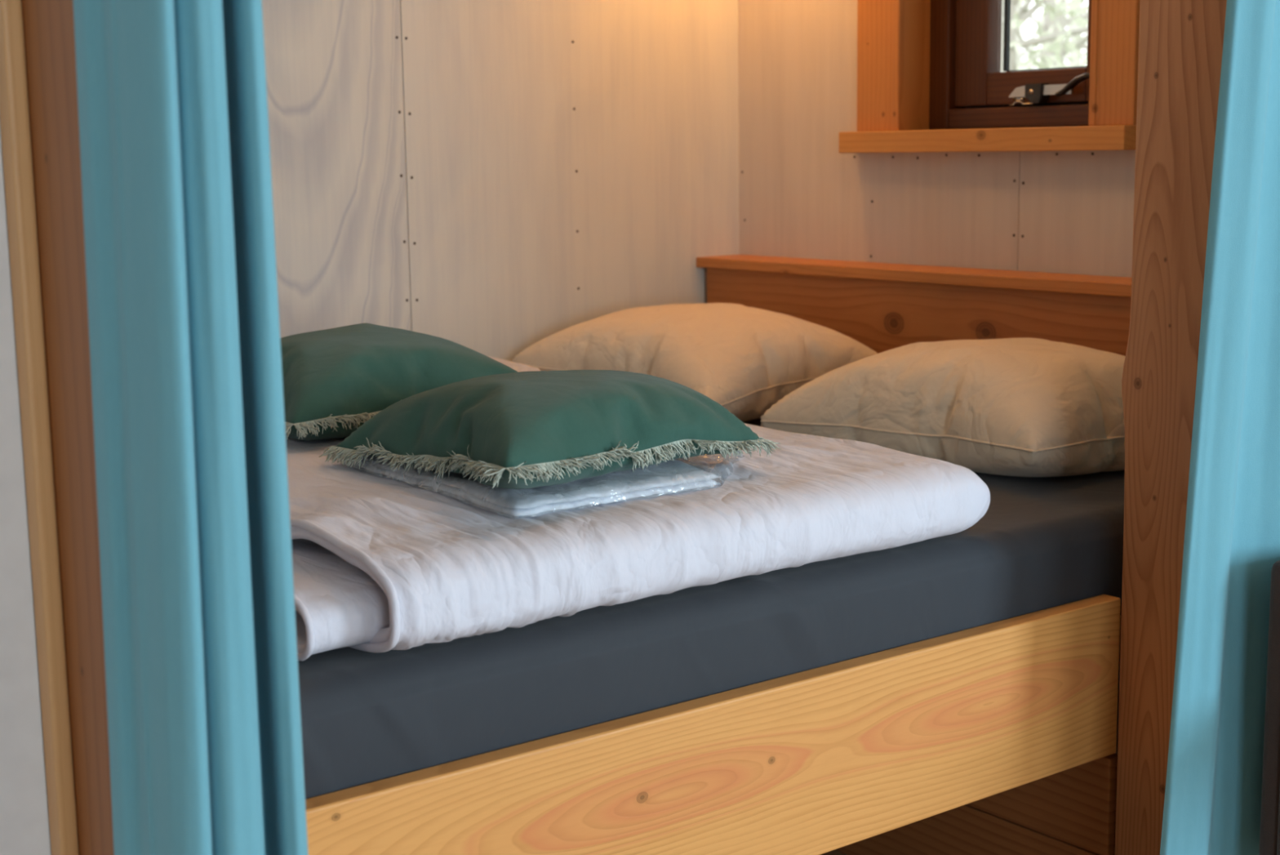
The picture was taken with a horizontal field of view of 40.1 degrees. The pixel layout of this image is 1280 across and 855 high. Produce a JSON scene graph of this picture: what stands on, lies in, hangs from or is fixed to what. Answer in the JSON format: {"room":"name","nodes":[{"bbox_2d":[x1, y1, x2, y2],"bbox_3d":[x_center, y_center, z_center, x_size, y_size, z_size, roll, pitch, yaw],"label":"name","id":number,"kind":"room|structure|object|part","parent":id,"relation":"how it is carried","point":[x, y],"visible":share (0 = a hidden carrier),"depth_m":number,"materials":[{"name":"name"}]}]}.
{"room":"cabin bedroom","nodes":[
{"label":"cabin bedroom","id":0,"kind":"room"},
{"bbox_2d":[0,136,50,854],"bbox_3d":[-1.370,-0.149,0.843,2.068,2.370,0.095,-8,11,-37],"label":"wall","id":1,"kind":"structure","parent":0,"point":[24,814],"depth_m":1.48,"materials":[{"name":"white paint"}]},
{"bbox_2d":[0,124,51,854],"bbox_3d":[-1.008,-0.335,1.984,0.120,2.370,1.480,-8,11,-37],"label":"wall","id":2,"kind":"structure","parent":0,"point":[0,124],"depth_m":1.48,"materials":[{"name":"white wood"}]},
{"bbox_2d":[0,0,78,854],"bbox_3d":[-0.505,-0.252,1.417,0.016,2.370,0.029,-8,11,-37],"label":"trim","id":3,"kind":"structure","parent":2,"relation":"attached to","point":[14,108],"depth_m":1.45,"materials":[{"name":"beige wood"}]},
{"bbox_2d":[262,0,739,361],"bbox_3d":[-0.600,-0.549,3.300,2.350,2.370,0.141,-8,11,-37],"label":"wall","id":4,"kind":"structure","parent":0,"point":[496,179],"depth_m":3.46,"materials":[{"name":"white wood"}]},
{"bbox_2d":[820,848,847,854],"bbox_3d":[1.351,1.002,1.226,6.800,0.100,6.250,-8,11,-37],"label":"floor","id":5,"kind":"structure","parent":0,"point":[834,851],"depth_m":2.90,"materials":[{"name":"brown wood"}]},
{"bbox_2d":[21,0,114,854],"bbox_3d":[-0.404,-0.249,1.395,0.116,2.368,0.160,-8,11,-37],"label":"wooden post","id":6,"kind":"object","parent":5,"relation":"on","point":[48,25],"visible":0.25,"depth_m":1.41,"materials":[{"name":"brown wood"}]},
{"bbox_2d":[305,254,1131,854],"bbox_3d":[-0.131,0.267,2.740,2.048,0.919,1.499,-8,11,-37],"label":"frame","id":7,"kind":"object","parent":5,"relation":"on","point":[999,737],"visible":0.43,"depth_m":2.17,"materials":[{"name":"brown wood"}]},
{"bbox_2d":[297,417,1124,798],"bbox_3d":[-0.182,0.159,2.697,1.926,0.152,1.468,-8,11,-37],"label":"mattress","id":8,"kind":"object","parent":7,"relation":"on","point":[1040,543],"visible":0.3,"depth_m":1.98,"materials":[{"name":"grey fabric"}]},
{"bbox_2d":[285,355,990,660],"bbox_3d":[-0.285,0.044,2.564,1.120,0.128,1.426,-8,11,-37],"label":"duvet","id":9,"kind":"object","parent":8,"relation":"on","point":[380,564],"visible":0.41,"depth_m":1.94,"materials":[{"name":"white fabric"}]},
{"bbox_2d":[280,322,518,440],"bbox_3d":[-0.414,-0.082,2.613,0.487,0.130,0.517,-8,11,-37],"label":"cushion","id":10,"kind":"object","parent":9,"relation":"on","point":[335,380],"visible":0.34,"depth_m":2.45,"materials":[{"name":"green fabric"}]},
{"bbox_2d":[339,450,744,519],"bbox_3d":[-0.093,0.040,2.203,0.432,0.033,0.406,-8,11,-37],"label":"packet","id":11,"kind":"object","parent":9,"relation":"on","point":[680,475],"visible":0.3,"depth_m":2.05,"materials":[{"name":"white plastic"}]},
{"bbox_2d":[319,369,781,488],"bbox_3d":[-0.119,-0.011,2.177,0.472,0.116,0.515,-8,11,-37],"label":"cushion","id":12,"kind":"object","parent":11,"relation":"on","point":[533,428],"visible":1,"depth_m":2.05,"materials":[{"name":"green fabric"}]},
{"bbox_2d":[511,302,877,421],"bbox_3d":[0.121,-0.132,3.385,0.496,0.197,0.603,-8,11,-37],"label":"pillow","id":13,"kind":"object","parent":8,"relation":"on","point":[745,359],"visible":0.56,"depth_m":3.25,"materials":[{"name":"beige fabric"}]},
{"bbox_2d":[760,337,1125,476],"bbox_3d":[0.579,-0.043,2.819,0.455,0.186,0.661,-8,11,-37],"label":"pillow","id":14,"kind":"object","parent":8,"relation":"on","point":[1007,406],"visible":0.81,"depth_m":2.69,"materials":[{"name":"beige fabric"}]},
{"bbox_3d":[0.076,0.415,1.986,1.442,0.221,0.030,-8,11,-37],"label":"rail","id":15,"kind":"part","parent":7,"relation":"part of","materials":[{"name":"beige wood"}]},
{"bbox_3d":[0.607,0.008,3.265,0.025,0.548,1.477,-8,11,-37],"label":"headboard panel","id":16,"kind":"part","parent":7,"relation":"part of","materials":[{"name":"brown wood"}]},
{"bbox_2d":[1114,0,1226,854],"bbox_3d":[0.745,-0.405,2.279,0.150,2.368,0.156,-8,11,-37],"label":"wooden post","id":17,"kind":"object","parent":5,"relation":"on","point":[1180,42],"visible":0.53,"depth_m":2.30,"materials":[{"name":"brown wood"}]},
{"bbox_2d":[1258,560,1279,854],"bbox_3d":[1.086,0.478,2.187,0.427,0.642,0.442,-8,11,-37],"label":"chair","id":18,"kind":"object","parent":5,"relation":"on","point":[1269,831],"visible":1,"depth_m":2.21,"materials":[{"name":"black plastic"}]},
{"bbox_2d":[737,0,1135,754],"bbox_3d":[0.750,-0.563,3.269,0.161,2.370,1.550,-8,11,-37],"label":"wall","id":19,"kind":"structure","parent":0,"point":[1072,212],"depth_m":3.53,"materials":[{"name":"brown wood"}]},
{"bbox_2d":[838,0,1139,153],"bbox_3d":[0.671,-1.049,3.217,0.175,1.072,0.695,-8,11,-37],"label":"window","id":20,"kind":"structure","parent":19,"relation":"in","point":[930,77],"depth_m":3.35,"materials":[{"name":"brown wood"}]},
{"bbox_3d":[0.467,-1.095,3.397,0.025,1.030,0.101,-8,11,-37],"label":"casing","id":21,"kind":"part","parent":20,"relation":"part of","materials":[{"name":"brown wood"}]},
{"bbox_3d":[0.728,-1.018,3.238,0.067,0.920,0.456,-8,11,-37],"label":"frame","id":22,"kind":"part","parent":20,"relation":"part of","materials":[{"name":"brown wood"}]},
{"bbox_3d":[0.655,-0.537,3.280,0.115,0.042,0.695,-8,11,-37],"label":"sill","id":23,"kind":"part","parent":20,"relation":"part of","materials":[{"name":"brown wood"}]},
{"bbox_3d":[0.733,-0.584,3.305,0.070,0.040,0.352,-8,11,-37],"label":"frame rail","id":24,"kind":"part","parent":20,"relation":"part of","materials":[{"name":"brown wood"}]},
{"bbox_3d":[0.751,-0.635,3.277,0.042,0.062,0.236,-8,11,-37],"label":"sash rail","id":25,"kind":"part","parent":20,"relation":"part of","materials":[{"name":"brown wood"}]},
{"bbox_3d":[0.784,-0.617,3.159,0.019,0.040,0.090,-7,11,-32],"label":"stay arm","id":26,"kind":"part","parent":20,"relation":"part of","materials":[{"name":"black plastic"}]},
{"bbox_3d":[0.814,-1.030,2.949,0.025,1.030,0.093,-8,11,-37],"label":"casing","id":27,"kind":"part","parent":20,"relation":"part of","materials":[{"name":"brown wood"}]},
{"bbox_3d":[1.316,-1.437,0.840,6.800,0.100,6.250,-8,11,-37],"label":"ceiling","id":28,"kind":"structure","parent":0,"visible":0},
{"bbox_3d":[0.430,-1.427,1.731,2.260,0.173,0.022,-8,11,-37],"label":"curtain rod","id":29,"kind":"object","parent":28,"relation":"attached to","visible":0},
{"bbox_2d":[72,0,308,854],"bbox_3d":[-0.336,-0.157,1.292,0.161,2.175,0.108,-8,11,-37],"label":"curtain","id":30,"kind":"object","parent":29,"relation":"hanging from","point":[203,703],"visible":1,"depth_m":1.29,"materials":[{"name":"teal fabric"}]},
{"bbox_2d":[1160,0,1279,854],"bbox_3d":[0.981,-0.339,2.325,0.868,2.175,0.049,-8,11,-37],"label":"curtain","id":31,"kind":"object","parent":29,"relation":"hanging from","point":[1213,789],"visible":0.92,"depth_m":2.20,"materials":[{"name":"teal fabric"}]},
{"label":"outside","id":32,"kind":"structure","parent":0,"visible":0},
{"bbox_3d":[6.331,-2.756,26.793,37.250,0.100,55.000,-8,11,-37],"label":"ground","id":33,"kind":"structure","parent":32,"visible":0},
{"bbox_2d":[1000,0,1088,71],"bbox_3d":[1.705,-2.566,8.677,3.663,5.902,3.436,-8,11,-37],"label":"tree","id":34,"kind":"object","parent":33,"relation":"on","point":[1018,20],"visible":0.09,"depth_m":8.66,"materials":[{"name":"green plant"}]},
{"bbox_2d":[1016,0,1088,68],"bbox_3d":[3.137,-3.786,13.050,3.202,6.474,3.387,4,10,28],"label":"tree","id":35,"kind":"object","parent":33,"relation":"on","point":[1047,25],"visible":0.02,"depth_m":13.07,"materials":[{"name":"green plant"}]},
{"bbox_2d":[1016,0,1088,69],"bbox_3d":[4.249,-4.407,17.644,3.681,6.203,3.133,-8,11,-37],"label":"tree","id":36,"kind":"object","parent":33,"relation":"on","point":[1070,64],"visible":0.03,"depth_m":17.73,"materials":[{"name":"green plant"}]},
{"bbox_2d":[1016,4,1088,67],"bbox_3d":[5.215,-5.865,23.861,3.569,7.177,3.392,-8,11,-37],"label":"tree","id":37,"kind":"object","parent":33,"relation":"on","point":[1020,55],"visible":0.02,"depth_m":24.07,"materials":[{"name":"green plant"}]}
]}

